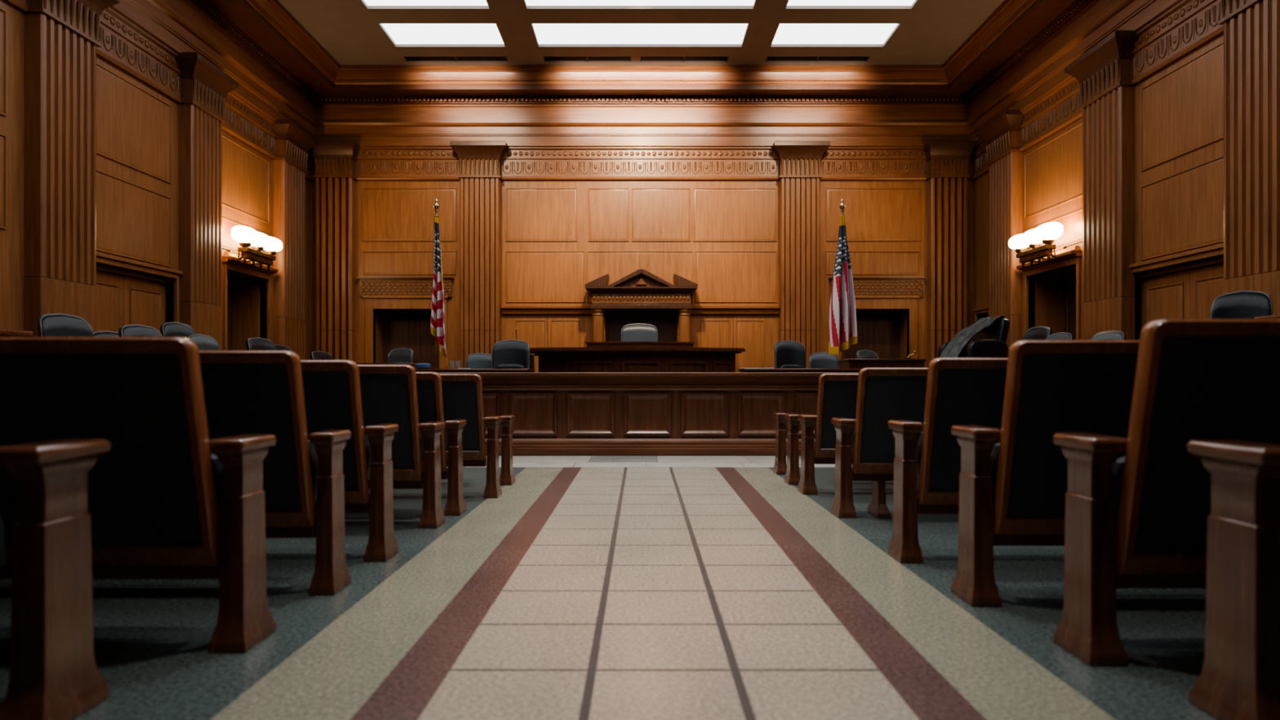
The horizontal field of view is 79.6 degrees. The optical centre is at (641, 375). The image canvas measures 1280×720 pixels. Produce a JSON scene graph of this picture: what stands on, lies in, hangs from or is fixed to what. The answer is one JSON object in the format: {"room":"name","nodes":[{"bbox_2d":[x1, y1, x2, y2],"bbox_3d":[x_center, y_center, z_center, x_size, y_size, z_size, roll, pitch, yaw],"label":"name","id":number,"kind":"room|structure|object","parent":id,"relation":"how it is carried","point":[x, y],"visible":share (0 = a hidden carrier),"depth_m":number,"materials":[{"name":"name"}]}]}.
{"room":"courtroom","nodes":[
{"label":"courtroom","id":0,"kind":"room"},
{"bbox_2d":[0,0,308,359],"bbox_3d":[-6.799,-2.515,5.550,0.142,6.770,20.100,0,0,0],"label":"wall","id":1,"kind":"structure","parent":0,"point":[137,125],"depth_m":10.14,"materials":[{"name":"brown wood"}]},
{"bbox_2d":[23,0,120,337],"bbox_3d":[-6.565,-1.895,8.825,0.370,5.530,1.170,0,0,0],"label":"pilaster","id":2,"kind":"object","parent":1,"relation":"attached to","point":[61,42],"visible":0.83,"depth_m":8.67,"materials":[{"name":"brown wood"}]},
{"bbox_2d":[96,270,124,332],"bbox_3d":[-6.875,-0.233,9.788,0.110,2.195,0.856,0,0,0],"label":"door","id":3,"kind":"structure","parent":1,"relation":"in","point":[109,286],"depth_m":9.93,"materials":[{"name":"brown wood"}]},
{"bbox_2d":[96,251,182,322],"bbox_3d":[-6.845,-0.325,10.225,0.350,2.390,1.910,0,0,0],"label":"trim","id":4,"kind":"structure","parent":1,"relation":"attached to","point":[101,258],"depth_m":10.57,"materials":[{"name":"brown wood"}]},
{"bbox_2d":[124,275,164,333],"bbox_3d":[-6.875,-0.233,10.657,0.110,2.195,0.866,0,0,0],"label":"door","id":5,"kind":"structure","parent":1,"relation":"in","point":[144,300],"depth_m":10.61,"materials":[{"name":"brown wood"}]},
{"bbox_2d":[3,0,315,180],"bbox_3d":[-6.630,-4.705,5.550,0.240,1.470,20.100,0,0,0],"label":"trim","id":6,"kind":"structure","parent":1,"relation":"attached to","point":[144,39],"depth_m":11.33,"materials":[{"name":"brown wood"}]},
{"bbox_2d":[175,52,239,350],"bbox_3d":[-6.565,-1.895,11.610,0.370,5.530,1.140,0,0,0],"label":"pilaster","id":7,"kind":"object","parent":1,"relation":"attached to","point":[205,87],"visible":0.76,"depth_m":11.42,"materials":[{"name":"brown wood"}]},
{"bbox_2d":[222,258,273,350],"bbox_3d":[-7.060,-0.505,13.150,0.780,2.750,1.580,0,0,0],"label":"trim","id":8,"kind":"structure","parent":1,"relation":"attached to","point":[246,291],"depth_m":13.85,"materials":[{"name":"brown wood"}]},
{"bbox_2d":[222,251,278,273],"bbox_3d":[-6.665,-1.930,13.150,0.169,0.160,1.560,0,0,0],"label":"trim","id":9,"kind":"structure","parent":1,"relation":"attached to","point":[230,256],"depth_m":12.81,"materials":[{"name":"brown wood"}]},
{"bbox_2d":[227,225,282,271],"bbox_3d":[-6.485,-2.098,12.760,0.530,0.593,1.420,0,0,0],"label":"wall sconce","id":10,"kind":"object","parent":1,"relation":"attached to","point":[246,237],"visible":0.98,"depth_m":12.60,"materials":[{"name":"white glass"}]},
{"bbox_2d":[189,0,333,104],"bbox_3d":[-6.325,-5.520,5.550,0.850,0.160,20.100,0,0,0],"label":"trim","id":11,"kind":"structure","parent":1,"relation":"attached to","point":[238,18],"depth_m":12.79,"materials":[{"name":"brown wood"}]},
{"bbox_2d":[244,0,339,84],"bbox_3d":[-6.240,-5.742,5.550,1.020,0.305,20.100,0,0,0],"label":"trim","id":12,"kind":"structure","parent":1,"relation":"attached to","point":[272,11],"depth_m":12.95,"materials":[{"name":"brown wood"}]},
{"bbox_2d":[271,119,318,359],"bbox_3d":[-6.565,-1.895,14.550,0.370,5.530,1.220,0,0,0],"label":"pilaster","id":13,"kind":"object","parent":1,"relation":"attached to","point":[293,144],"visible":0.75,"depth_m":14.33,"materials":[{"name":"brown wood"}]},
{"bbox_2d":[0,455,1217,719],"bbox_3d":[0.000,0.876,6.050,15.500,0.012,21.100,0,0,0],"label":"floor","id":14,"kind":"structure","parent":0,"point":[594,587],"depth_m":2.76,"materials":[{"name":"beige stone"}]},
{"bbox_2d":[0,438,111,719],"bbox_3d":[-3.000,0.378,1.905,3.129,0.985,0.370,0,0,0],"label":"seat","id":15,"kind":"object","parent":14,"relation":"on","point":[55,675],"visible":1,"depth_m":1.90,"materials":[{"name":"brown wood"}]},
{"bbox_2d":[0,337,276,653],"bbox_3d":[-2.800,0.378,2.455,3.116,0.985,0.370,0,0,0],"label":"seat","id":16,"kind":"object","parent":14,"relation":"on","point":[161,505],"visible":0.95,"depth_m":2.36,"materials":[{"name":"brown wood"}]},
{"bbox_2d":[227,279,232,350],"bbox_3d":[-7.365,-0.427,13.502,0.110,2.585,0.697,0,0,0],"label":"door","id":17,"kind":"structure","parent":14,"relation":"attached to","point":[229,282],"depth_m":13.76,"materials":[{"name":"brown wood"}]},
{"bbox_2d":[198,350,351,595],"bbox_3d":[-2.765,0.388,3.073,3.101,0.965,0.370,0,0,0],"label":"seat","id":18,"kind":"object","parent":14,"relation":"on","point":[246,392],"visible":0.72,"depth_m":2.98,"materials":[{"name":"brown wood"}]},
{"bbox_2d":[300,360,398,561],"bbox_3d":[-2.745,0.400,3.627,3.106,0.940,0.370,0,0,0],"label":"seat","id":19,"kind":"object","parent":14,"relation":"on","point":[331,388],"visible":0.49,"depth_m":3.56,"materials":[{"name":"brown wood"}]},
{"bbox_2d":[382,311,414,363],"bbox_3d":[-5.105,-0.237,16.145,0.670,2.205,0.110,0,0,0],"label":"door","id":20,"kind":"structure","parent":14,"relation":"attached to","point":[398,327],"depth_m":16.14,"materials":[{"name":"brown wood"}]},
{"bbox_2d":[357,364,444,528],"bbox_3d":[-2.715,0.405,4.407,3.106,0.930,0.370,0,0,0],"label":"seat","id":21,"kind":"object","parent":14,"relation":"on","point":[388,393],"visible":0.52,"depth_m":4.32,"materials":[{"name":"brown wood"}]},
{"bbox_2d":[415,372,466,515],"bbox_3d":[-2.675,0.424,4.803,3.101,0.892,0.370,0,0,0],"label":"seat","id":22,"kind":"object","parent":14,"relation":"on","point":[429,389],"visible":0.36,"depth_m":4.77,"materials":[{"name":"brown wood"}]},
{"bbox_2d":[439,373,502,497],"bbox_3d":[-2.570,0.429,5.483,3.101,0.882,0.370,0,0,0],"label":"seat","id":23,"kind":"object","parent":14,"relation":"on","point":[462,393],"visible":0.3,"depth_m":5.39,"materials":[{"name":"brown wood"}]},
{"bbox_2d":[499,414,515,485],"bbox_3d":[-2.580,0.470,6.127,3.106,0.800,0.370,0,0,0],"label":"seat","id":24,"kind":"object","parent":14,"relation":"on","point":[507,477],"visible":0.1,"depth_m":6.11,"materials":[{"name":"brown wood"}]},
{"bbox_2d":[436,372,858,455],"bbox_3d":[0.070,0.417,8.515,6.800,0.905,0.290,0,0,0],"label":"bar","id":25,"kind":"object","parent":14,"relation":"on","point":[555,413],"visible":0.46,"depth_m":8.47,"materials":[{"name":"brown wood"}]},
{"bbox_2d":[773,412,786,475],"bbox_3d":[2.740,0.500,6.777,3.106,0.740,0.370,0,0,0],"label":"seat","id":26,"kind":"object","parent":14,"relation":"on","point":[780,468],"visible":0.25,"depth_m":6.76,"materials":[{"name":"brown wood"}]},
{"bbox_2d":[784,413,799,484],"bbox_3d":[2.725,0.470,6.147,3.106,0.800,0.370,0,0,0],"label":"seat","id":27,"kind":"object","parent":14,"relation":"on","point":[792,475],"visible":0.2,"depth_m":6.13,"materials":[{"name":"brown wood"}]},
{"bbox_2d":[797,373,858,494],"bbox_3d":[2.735,0.427,5.650,3.110,0.885,0.370,0,0,0],"label":"seat","id":28,"kind":"object","parent":14,"relation":"on","point":[837,393],"visible":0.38,"depth_m":5.56,"materials":[{"name":"brown wood"}]},
{"bbox_2d":[831,368,928,518],"bbox_3d":[2.760,0.411,4.730,3.110,0.917,0.370,0,0,0],"label":"seat","id":29,"kind":"object","parent":14,"relation":"on","point":[884,395],"visible":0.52,"depth_m":4.64,"materials":[{"name":"brown wood"}]},
{"bbox_2d":[888,357,1008,563],"bbox_3d":[2.755,0.395,3.597,3.106,0.950,0.370,0,0,0],"label":"seat","id":30,"kind":"object","parent":14,"relation":"on","point":[961,391],"visible":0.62,"depth_m":3.51,"materials":[{"name":"brown wood"}]},
{"bbox_2d":[951,340,1139,606],"bbox_3d":[2.800,0.371,2.932,3.112,0.998,0.371,0,0,0],"label":"seat","id":31,"kind":"object","parent":14,"relation":"on","point":[1052,387],"visible":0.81,"depth_m":2.83,"materials":[{"name":"brown wood"}]},
{"bbox_2d":[1053,319,1279,666],"bbox_3d":[2.900,0.355,2.345,3.116,1.030,0.371,0,0,0],"label":"seat","id":32,"kind":"object","parent":14,"relation":"on","point":[1138,519],"visible":0.92,"depth_m":2.26,"materials":[{"name":"brown wood"}]},
{"bbox_2d":[1186,440,1279,719],"bbox_3d":[3.020,0.370,1.875,3.129,1.000,0.371,0,0,0],"label":"seat","id":33,"kind":"object","parent":14,"relation":"on","point":[1239,677],"visible":1,"depth_m":1.89,"materials":[{"name":"brown wood"}]},
{"bbox_3d":[-0.300,0.780,12.310,9.300,0.180,6.020,0,0,0],"label":"platform","id":34,"kind":"object","parent":14,"relation":"on","visible":0},
{"bbox_2d":[386,347,413,363],"bbox_3d":[-4.045,0.108,12.661,0.540,1.161,0.660,0,0,9],"label":"swivel chair","id":35,"kind":"object","parent":34,"relation":"on","point":[401,354],"visible":0.27,"depth_m":12.81,"materials":[{"name":"black leather"}]},
{"bbox_2d":[430,198,447,368],"bbox_3d":[-2.942,-0.930,11.050,0.329,3.241,0.320,0,0,0],"label":"flag","id":36,"kind":"object","parent":34,"relation":"on","point":[437,315],"visible":0.99,"depth_m":11.01,"materials":[{"name":"multicoloured fabric"}]},
{"bbox_2d":[414,368,533,372],"bbox_3d":[-2.300,0.300,10.425,1.600,0.780,0.650,0,0,0],"label":"desk","id":37,"kind":"object","parent":34,"relation":"on","point":[416,370],"visible":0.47,"depth_m":10.10,"materials":[{"name":"brown wood"}]},
{"bbox_2d":[466,352,491,368],"bbox_3d":[-2.624,0.154,12.461,0.549,1.070,0.656,0,0,-9],"label":"swivel chair","id":38,"kind":"object","parent":34,"relation":"on","point":[478,360],"visible":0.21,"depth_m":12.61,"materials":[{"name":"grey leather"}]},
{"bbox_2d":[491,339,529,368],"bbox_3d":[-1.951,0.072,11.318,0.686,1.234,0.732,0,0,0],"label":"swivel chair","id":39,"kind":"object","parent":34,"relation":"on","point":[510,353],"visible":0.3,"depth_m":11.46,"materials":[{"name":"black leather"}]},
{"bbox_2d":[529,341,745,372],"bbox_3d":[-0.260,0.075,12.370,3.840,1.230,1.060,0,0,0],"label":"bench","id":40,"kind":"object","parent":34,"relation":"on","point":[638,356],"visible":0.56,"depth_m":12.07,"materials":[{"name":"brown wood"}]},
{"bbox_2d":[529,346,745,356],"bbox_3d":[-0.260,-0.380,12.370,3.840,0.120,1.060,0,0,0],"label":"countertop","id":41,"kind":"structure","parent":40,"relation":"on","point":[538,352],"depth_m":11.97,"materials":[{"name":"brown wood"}]},
{"bbox_2d":[773,340,806,368],"bbox_3d":[2.241,0.076,11.315,0.574,1.224,0.697,0,0,-7],"label":"swivel chair","id":42,"kind":"object","parent":34,"relation":"on","point":[788,353],"visible":0.27,"depth_m":11.46,"materials":[{"name":"black leather"}]},
{"bbox_2d":[738,368,861,372],"bbox_3d":[2.130,0.297,10.425,1.540,0.785,0.650,0,0,0],"label":"desk","id":43,"kind":"object","parent":34,"relation":"on","point":[744,370],"visible":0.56,"depth_m":10.11,"materials":[{"name":"brown wood"}]},
{"bbox_2d":[808,351,839,368],"bbox_3d":[2.981,0.148,12.457,0.582,1.081,0.618,0,0,6],"label":"swivel chair","id":44,"kind":"object","parent":34,"relation":"on","point":[816,360],"visible":0.26,"depth_m":12.59,"materials":[{"name":"black leather"}]},
{"bbox_2d":[828,198,857,368],"bbox_3d":[2.876,-0.925,10.981,0.328,3.229,0.353,0,0,-8],"label":"flag","id":45,"kind":"object","parent":34,"relation":"on","point":[842,329],"visible":0.99,"depth_m":10.94,"materials":[{"name":"multicoloured fabric"}]},
{"bbox_2d":[837,358,926,368],"bbox_3d":[3.625,0.220,11.625,1.150,0.940,0.650,0,0,0],"label":"desk","id":46,"kind":"object","parent":34,"relation":"on","point":[861,363],"visible":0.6,"depth_m":11.34,"materials":[{"name":"brown wood"}]},
{"bbox_3d":[0.000,0.600,14.125,5.100,0.180,2.390,0,0,0],"label":"platform","id":47,"kind":"object","parent":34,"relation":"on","visible":0},
{"bbox_3d":[0.000,0.390,14.235,3.400,0.240,2.170,0,0,0],"label":"platform","id":48,"kind":"object","parent":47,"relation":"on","visible":0},
{"bbox_2d":[621,323,657,342],"bbox_3d":[-0.035,-0.345,13.765,0.806,1.227,0.703,0,0,0],"label":"swivel chair","id":49,"kind":"object","parent":48,"relation":"on","point":[635,332],"visible":0.21,"depth_m":13.91,"materials":[{"name":"grey leather"}]},
{"bbox_2d":[584,268,697,342],"bbox_3d":[0.000,-0.907,15.255,2.213,2.354,0.650,0,0,0],"label":"surround","id":50,"kind":"object","parent":48,"relation":"on","point":[640,296],"visible":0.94,"depth_m":15.06,"materials":[{"name":"brown wood"}]},
{"bbox_3d":[-5.810,0.735,10.150,1.580,0.270,7.500,0,0,0],"label":"platform","id":51,"kind":"object","parent":14,"relation":"on","visible":0},
{"bbox_2d":[36,313,93,337],"bbox_3d":[-5.203,0.009,7.067,0.585,1.180,0.549,0,0,24],"label":"swivel chair","id":52,"kind":"object","parent":51,"relation":"on","point":[54,325],"visible":0.27,"depth_m":7.11,"materials":[{"name":"black leather"}]},
{"bbox_2d":[118,324,163,337],"bbox_3d":[-5.203,0.024,8.153,0.585,1.150,0.549,0,0,24],"label":"swivel chair","id":53,"kind":"object","parent":51,"relation":"on","point":[126,331],"visible":0.22,"depth_m":8.20,"materials":[{"name":"black leather"}]},
{"bbox_2d":[160,321,195,337],"bbox_3d":[-5.803,-0.048,9.809,0.585,1.293,0.549,0,0,24],"label":"swivel chair","id":54,"kind":"object","parent":51,"relation":"on","point":[174,329],"visible":0.2,"depth_m":9.84,"materials":[{"name":"black leather"}]},
{"bbox_2d":[186,333,219,350],"bbox_3d":[-5.268,0.042,9.400,0.525,1.113,0.492,0,0,24],"label":"swivel chair","id":55,"kind":"object","parent":51,"relation":"on","point":[203,342],"visible":0.15,"depth_m":9.48,"materials":[{"name":"black leather"}]},
{"bbox_2d":[245,337,276,350],"bbox_3d":[-5.253,0.026,10.842,0.585,1.145,0.549,0,0,24],"label":"swivel chair","id":56,"kind":"object","parent":51,"relation":"on","point":[257,343],"visible":0.27,"depth_m":10.88,"materials":[{"name":"black leather"}]},
{"bbox_3d":[5.510,0.690,9.950,2.180,0.360,7.100,0,0,0],"label":"platform","id":57,"kind":"object","parent":14,"relation":"on","visible":0},
{"bbox_2d":[937,318,1009,357],"bbox_3d":[4.952,-0.165,11.357,0.768,1.350,0.830,0,0,-13],"label":"armchair","id":58,"kind":"object","parent":57,"relation":"on","point":[990,342],"visible":0.27,"depth_m":11.00,"materials":[{"name":"black leather"}]},
{"bbox_2d":[939,315,1004,357],"bbox_3d":[4.871,-0.534,11.356,0.853,0.708,0.492,0,0,-13],"label":"draped cloth","id":59,"kind":"object","parent":58,"relation":"on","point":[953,348],"visible":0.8,"depth_m":11.30,"materials":[{"name":"grey fabric"}]},
{"bbox_2d":[1022,325,1052,340],"bbox_3d":[5.852,-0.124,11.567,0.585,1.266,0.549,0,0,-24],"label":"swivel chair","id":60,"kind":"object","parent":57,"relation":"on","point":[1040,332],"visible":0.19,"depth_m":11.62,"materials":[{"name":"black leather"}]},
{"bbox_2d":[1210,290,1272,319],"bbox_3d":[5.384,-0.138,6.925,0.585,1.294,0.549,0,0,-44],"label":"swivel chair","id":61,"kind":"object","parent":57,"relation":"on","point":[1242,304],"visible":0.29,"depth_m":7.03,"materials":[{"name":"black leather"}]},
{"bbox_2d":[308,180,973,372],"bbox_3d":[0.000,-2.515,15.649,13.500,6.770,0.142,0,0,0],"label":"wall","id":62,"kind":"structure","parent":0,"point":[558,237],"depth_m":15.59,"materials":[{"name":"brown wood"}]},
{"bbox_2d":[310,141,359,362],"bbox_3d":[-6.165,-1.895,15.405,0.930,5.530,0.390,0,0,0],"label":"pilaster","id":63,"kind":"object","parent":62,"relation":"attached to","point":[335,161],"visible":0.77,"depth_m":15.38,"materials":[{"name":"brown wood"}]},
{"bbox_2d":[356,276,453,297],"bbox_3d":[-4.770,-1.790,15.550,1.940,0.400,0.100,0,0,0],"label":"trim","id":64,"kind":"structure","parent":62,"relation":"attached to","point":[369,286],"depth_m":15.54,"materials":[{"name":"brown wood"}]},
{"bbox_2d":[362,295,448,368],"bbox_3d":[-4.770,-0.375,15.885,1.720,2.490,0.730,0,0,0],"label":"trim","id":65,"kind":"structure","parent":62,"relation":"attached to","point":[381,304],"depth_m":15.55,"materials":[{"name":"brown wood"}]},
{"bbox_2d":[414,311,439,368],"bbox_3d":[-4.434,-0.237,16.145,0.667,2.205,0.110,0,0,0],"label":"door","id":66,"kind":"structure","parent":62,"relation":"in","point":[424,341],"depth_m":16.14,"materials":[{"name":"brown wood"}]},
{"bbox_2d":[449,141,508,368],"bbox_3d":[-3.245,-1.895,15.415,1.110,5.530,0.370,0,0,0],"label":"pilaster","id":67,"kind":"object","parent":62,"relation":"attached to","point":[480,178],"visible":0.79,"depth_m":15.40,"materials":[{"name":"brown wood"}]},
{"bbox_2d":[501,304,779,314],"bbox_3d":[-0.020,-1.345,15.525,5.600,0.190,0.150,0,0,0],"label":"trim","id":68,"kind":"structure","parent":62,"relation":"attached to","point":[506,308],"depth_m":15.51,"materials":[{"name":"brown wood"}]},
{"bbox_2d":[309,104,973,180],"bbox_3d":[0.000,-4.705,15.480,13.500,1.470,0.240,0,0,0],"label":"trim","id":69,"kind":"structure","parent":62,"relation":"attached to","point":[395,142],"depth_m":15.47,"materials":[{"name":"brown wood"}]},
{"bbox_2d":[315,84,967,104],"bbox_3d":[0.000,-5.520,15.175,13.500,0.160,0.850,0,0,0],"label":"trim","id":70,"kind":"structure","parent":62,"relation":"attached to","point":[341,94],"depth_m":15.25,"materials":[{"name":"brown wood"}]},
{"bbox_2d":[334,65,948,84],"bbox_3d":[0.000,-5.742,15.090,13.500,0.305,1.020,0,0,0],"label":"trim","id":71,"kind":"structure","parent":62,"relation":"attached to","point":[346,74],"depth_m":14.66,"materials":[{"name":"brown wood"}]},
{"bbox_2d":[771,141,830,368],"bbox_3d":[3.195,-1.895,15.415,1.110,5.530,0.370,0,0,0],"label":"pilaster","id":72,"kind":"object","parent":62,"relation":"attached to","point":[799,177],"visible":0.82,"depth_m":15.40,"materials":[{"name":"brown wood"}]},
{"bbox_2d":[843,311,867,359],"bbox_3d":[4.435,-0.237,16.145,0.670,2.205,0.110,0,0,0],"label":"door","id":73,"kind":"structure","parent":62,"relation":"in","point":[861,317],"depth_m":16.14,"materials":[{"name":"brown wood"}]},
{"bbox_2d":[828,276,925,297],"bbox_3d":[4.770,-1.790,15.550,1.940,0.400,0.100,0,0,0],"label":"trim","id":74,"kind":"structure","parent":62,"relation":"attached to","point":[863,286],"depth_m":15.54,"materials":[{"name":"brown wood"}]},
{"bbox_2d":[835,295,919,359],"bbox_3d":[4.770,-0.375,15.885,1.720,2.490,0.730,0,0,0],"label":"trim","id":75,"kind":"structure","parent":62,"relation":"attached to","point":[900,304],"depth_m":15.55,"materials":[{"name":"brown wood"}]},
{"bbox_2d":[867,311,899,358],"bbox_3d":[5.106,-0.237,16.145,0.667,2.205,0.110,0,0,0],"label":"door","id":76,"kind":"structure","parent":62,"relation":"in","point":[883,327],"depth_m":16.14,"materials":[{"name":"brown wood"}]},
{"bbox_2d":[923,141,976,368],"bbox_3d":[6.175,-1.895,15.405,0.930,5.530,0.390,0,0,0],"label":"pilaster","id":77,"kind":"object","parent":62,"relation":"attached to","point":[948,175],"visible":0.74,"depth_m":15.38,"materials":[{"name":"brown wood"}]},
{"bbox_2d":[276,0,1005,65],"bbox_3d":[0.000,-5.960,5.550,13.500,0.120,20.100,0,0,0],"label":"ceiling","id":78,"kind":"structure","parent":0,"point":[930,33],"depth_m":13.10,"materials":[{"name":"paint"}]},
{"bbox_2d":[360,0,490,8],"bbox_3d":[-3.420,-5.935,11.895,2.000,0.070,0.950,0,0,0],"label":"ceiling light","id":79,"kind":"object","parent":78,"relation":"attached to","point":[368,4],"visible":0.98,"depth_m":12.31,"materials":[{"name":"paint"}]},
{"bbox_2d":[364,0,488,5],"bbox_3d":[-3.420,-5.960,11.895,2.000,0.020,0.950,0,0,0],"label":"diffuser","id":80,"kind":"object","parent":79,"relation":"attached to","point":[367,2],"depth_m":12.26,"materials":[{"name":"white plastic"}]},
{"bbox_2d":[377,22,506,47],"bbox_3d":[-3.420,-5.935,13.325,2.000,0.070,0.950,0,0,0],"label":"ceiling light","id":81,"kind":"object","parent":78,"relation":"attached to","point":[400,34],"visible":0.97,"depth_m":13.40,"materials":[{"name":"paint"}]},
{"bbox_2d":[403,56,507,61],"bbox_3d":[-3.450,-5.940,14.310,1.900,0.080,0.220,0,0,0],"label":"ceiling vent","id":82,"kind":"object","parent":78,"relation":"in","point":[406,58],"visible":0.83,"depth_m":14.31,"materials":[{"name":"metal"}]},
{"bbox_2d":[543,56,631,61],"bbox_3d":[-1.000,-5.940,14.310,1.620,0.080,0.220,0,0,0],"label":"ceiling vent","id":83,"kind":"object","parent":78,"relation":"in","point":[546,58],"visible":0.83,"depth_m":14.31,"materials":[{"name":"metal"}]},
{"bbox_2d":[529,22,750,47],"bbox_3d":[-0.020,-5.935,13.325,3.680,0.070,0.950,0,0,0],"label":"ceiling light","id":84,"kind":"object","parent":78,"relation":"attached to","point":[546,34],"visible":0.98,"depth_m":13.40,"materials":[{"name":"paint"}]},
{"bbox_2d":[523,0,756,8],"bbox_3d":[-0.020,-5.935,11.895,3.680,0.070,0.950,0,0,0],"label":"ceiling light","id":85,"kind":"object","parent":78,"relation":"attached to","point":[529,4],"visible":1,"depth_m":12.31,"materials":[{"name":"paint"}]},
{"bbox_2d":[524,0,755,5],"bbox_3d":[-0.020,-5.960,11.895,3.680,0.020,0.950,0,0,0],"label":"diffuser","id":86,"kind":"object","parent":85,"relation":"attached to","point":[528,2],"depth_m":12.26,"materials":[{"name":"white plastic"}]},
{"bbox_2d":[640,56,728,61],"bbox_3d":[0.800,-5.940,14.310,1.640,0.080,0.220,0,0,0],"label":"ceiling vent","id":87,"kind":"object","parent":78,"relation":"in","point":[642,58],"visible":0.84,"depth_m":14.31,"materials":[{"name":"metal"}]},
{"bbox_2d":[765,56,870,61],"bbox_3d":[3.280,-5.940,14.310,1.900,0.080,0.220,0,0,0],"label":"ceiling vent","id":88,"kind":"object","parent":78,"relation":"in","point":[768,58],"visible":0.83,"depth_m":14.31,"materials":[{"name":"metal"}]},
{"bbox_2d":[769,22,902,47],"bbox_3d":[3.330,-5.935,13.325,2.060,0.070,0.950,0,0,0],"label":"ceiling light","id":89,"kind":"object","parent":78,"relation":"attached to","point":[786,34],"visible":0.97,"depth_m":13.40,"materials":[{"name":"paint"}]},
{"bbox_2d":[784,0,918,8],"bbox_3d":[3.330,-5.935,11.895,2.060,0.070,0.950,0,0,0],"label":"ceiling light","id":90,"kind":"object","parent":78,"relation":"attached to","point":[791,4],"visible":0.98,"depth_m":12.31,"materials":[{"name":"paint"}]},
{"bbox_2d":[786,0,915,5],"bbox_3d":[3.330,-5.960,11.895,2.060,0.020,0.950,0,0,0],"label":"diffuser","id":91,"kind":"object","parent":90,"relation":"attached to","point":[791,2],"depth_m":12.26,"materials":[{"name":"white plastic"}]},
{"bbox_2d":[973,33,1223,340],"bbox_3d":[6.799,-2.515,5.550,0.142,6.770,20.100,0,0,0],"label":"wall","id":92,"kind":"structure","parent":0,"point":[1179,108],"depth_m":10.03,"materials":[{"name":"brown wood"}]},
{"bbox_2d":[942,0,1037,84],"bbox_3d":[6.240,-5.742,5.550,1.020,0.305,20.100,0,0,0],"label":"trim","id":93,"kind":"structure","parent":92,"relation":"attached to","point":[1010,11],"depth_m":12.94,"materials":[{"name":"brown wood"}]},
{"bbox_2d":[975,109,1024,346],"bbox_3d":[6.565,-1.895,14.050,0.370,5.530,1.220,0,0,0],"label":"pilaster","id":94,"kind":"object","parent":92,"relation":"attached to","point":[1001,135],"visible":0.66,"depth_m":13.81,"materials":[{"name":"brown wood"}]},
{"bbox_2d":[948,0,1093,104],"bbox_3d":[6.325,-5.520,5.550,0.850,0.160,20.100,0,0,0],"label":"trim","id":95,"kind":"structure","parent":92,"relation":"attached to","point":[1043,18],"depth_m":12.79,"materials":[{"name":"brown wood"}]},
{"bbox_2d":[1008,222,1065,268],"bbox_3d":[6.485,-2.088,12.440,0.530,0.593,1.440,0,0,0],"label":"wall sconce","id":96,"kind":"object","parent":92,"relation":"attached to","point":[1046,233],"visible":0.97,"depth_m":12.27,"materials":[{"name":"white glass"}]},
{"bbox_2d":[1016,245,1081,270],"bbox_3d":[6.665,-1.930,12.625,0.169,0.160,1.710,0,0,0],"label":"trim","id":97,"kind":"structure","parent":92,"relation":"attached to","point":[1073,251],"depth_m":12.17,"materials":[{"name":"brown wood"}]},
{"bbox_2d":[1021,253,1081,340],"bbox_3d":[7.060,-0.505,12.625,0.780,2.750,1.730,0,0,0],"label":"trim","id":98,"kind":"structure","parent":92,"relation":"attached to","point":[1048,295],"depth_m":13.40,"materials":[{"name":"brown wood"}]},
{"bbox_2d":[1063,274,1075,340],"bbox_3d":[7.365,-0.427,13.014,0.110,2.585,0.772,0,0,0],"label":"door","id":99,"kind":"structure","parent":92,"relation":"in","point":[1069,282],"depth_m":13.19,"materials":[{"name":"brown wood"}]},
{"bbox_2d":[966,0,1223,180],"bbox_3d":[6.630,-4.705,5.550,0.240,1.470,20.100,0,0,0],"label":"trim","id":100,"kind":"structure","parent":92,"relation":"attached to","point":[1038,86],"depth_m":11.72,"materials":[{"name":"brown wood"}]},
{"bbox_2d":[1064,30,1139,340],"bbox_3d":[6.565,-1.895,10.960,0.370,5.530,1.240,0,0,0],"label":"pilaster","id":101,"kind":"object","parent":92,"relation":"attached to","point":[1104,73],"visible":0.76,"depth_m":10.76,"materials":[{"name":"brown wood"}]},
{"bbox_2d":[1142,269,1190,327],"bbox_3d":[6.875,-0.233,10.087,0.110,2.195,0.906,0,0,0],"label":"door","id":102,"kind":"structure","parent":92,"relation":"in","point":[1166,296],"depth_m":10.04,"materials":[{"name":"brown wood"}]},
{"bbox_2d":[1128,243,1223,340],"bbox_3d":[6.845,-0.325,9.650,0.350,2.390,1.960,0,0,0],"label":"trim","id":103,"kind":"structure","parent":92,"relation":"attached to","point":[1217,250],"depth_m":9.87,"materials":[{"name":"brown wood"}]},
{"bbox_2d":[1136,255,1223,279],"bbox_3d":[6.910,-1.365,9.650,0.220,0.070,1.800,0,0,0],"label":"trim","id":104,"kind":"structure","parent":92,"relation":"attached to","point":[1216,260],"depth_m":9.66,"materials":[{"name":"brown wood"}]},
{"bbox_2d":[1190,262,1223,319],"bbox_3d":[6.875,-0.233,9.193,0.110,2.195,0.866,0,0,0],"label":"door","id":105,"kind":"structure","parent":92,"relation":"in","point":[1206,283],"depth_m":9.37,"materials":[{"name":"brown wood"}]},
{"bbox_2d":[1217,0,1279,315],"bbox_3d":[6.565,-1.895,8.230,0.370,5.530,1.180,0,0,0],"label":"pilaster","id":106,"kind":"object","parent":92,"relation":"attached to","point":[1251,28],"visible":0.65,"depth_m":8.26,"materials":[{"name":"brown wood"}]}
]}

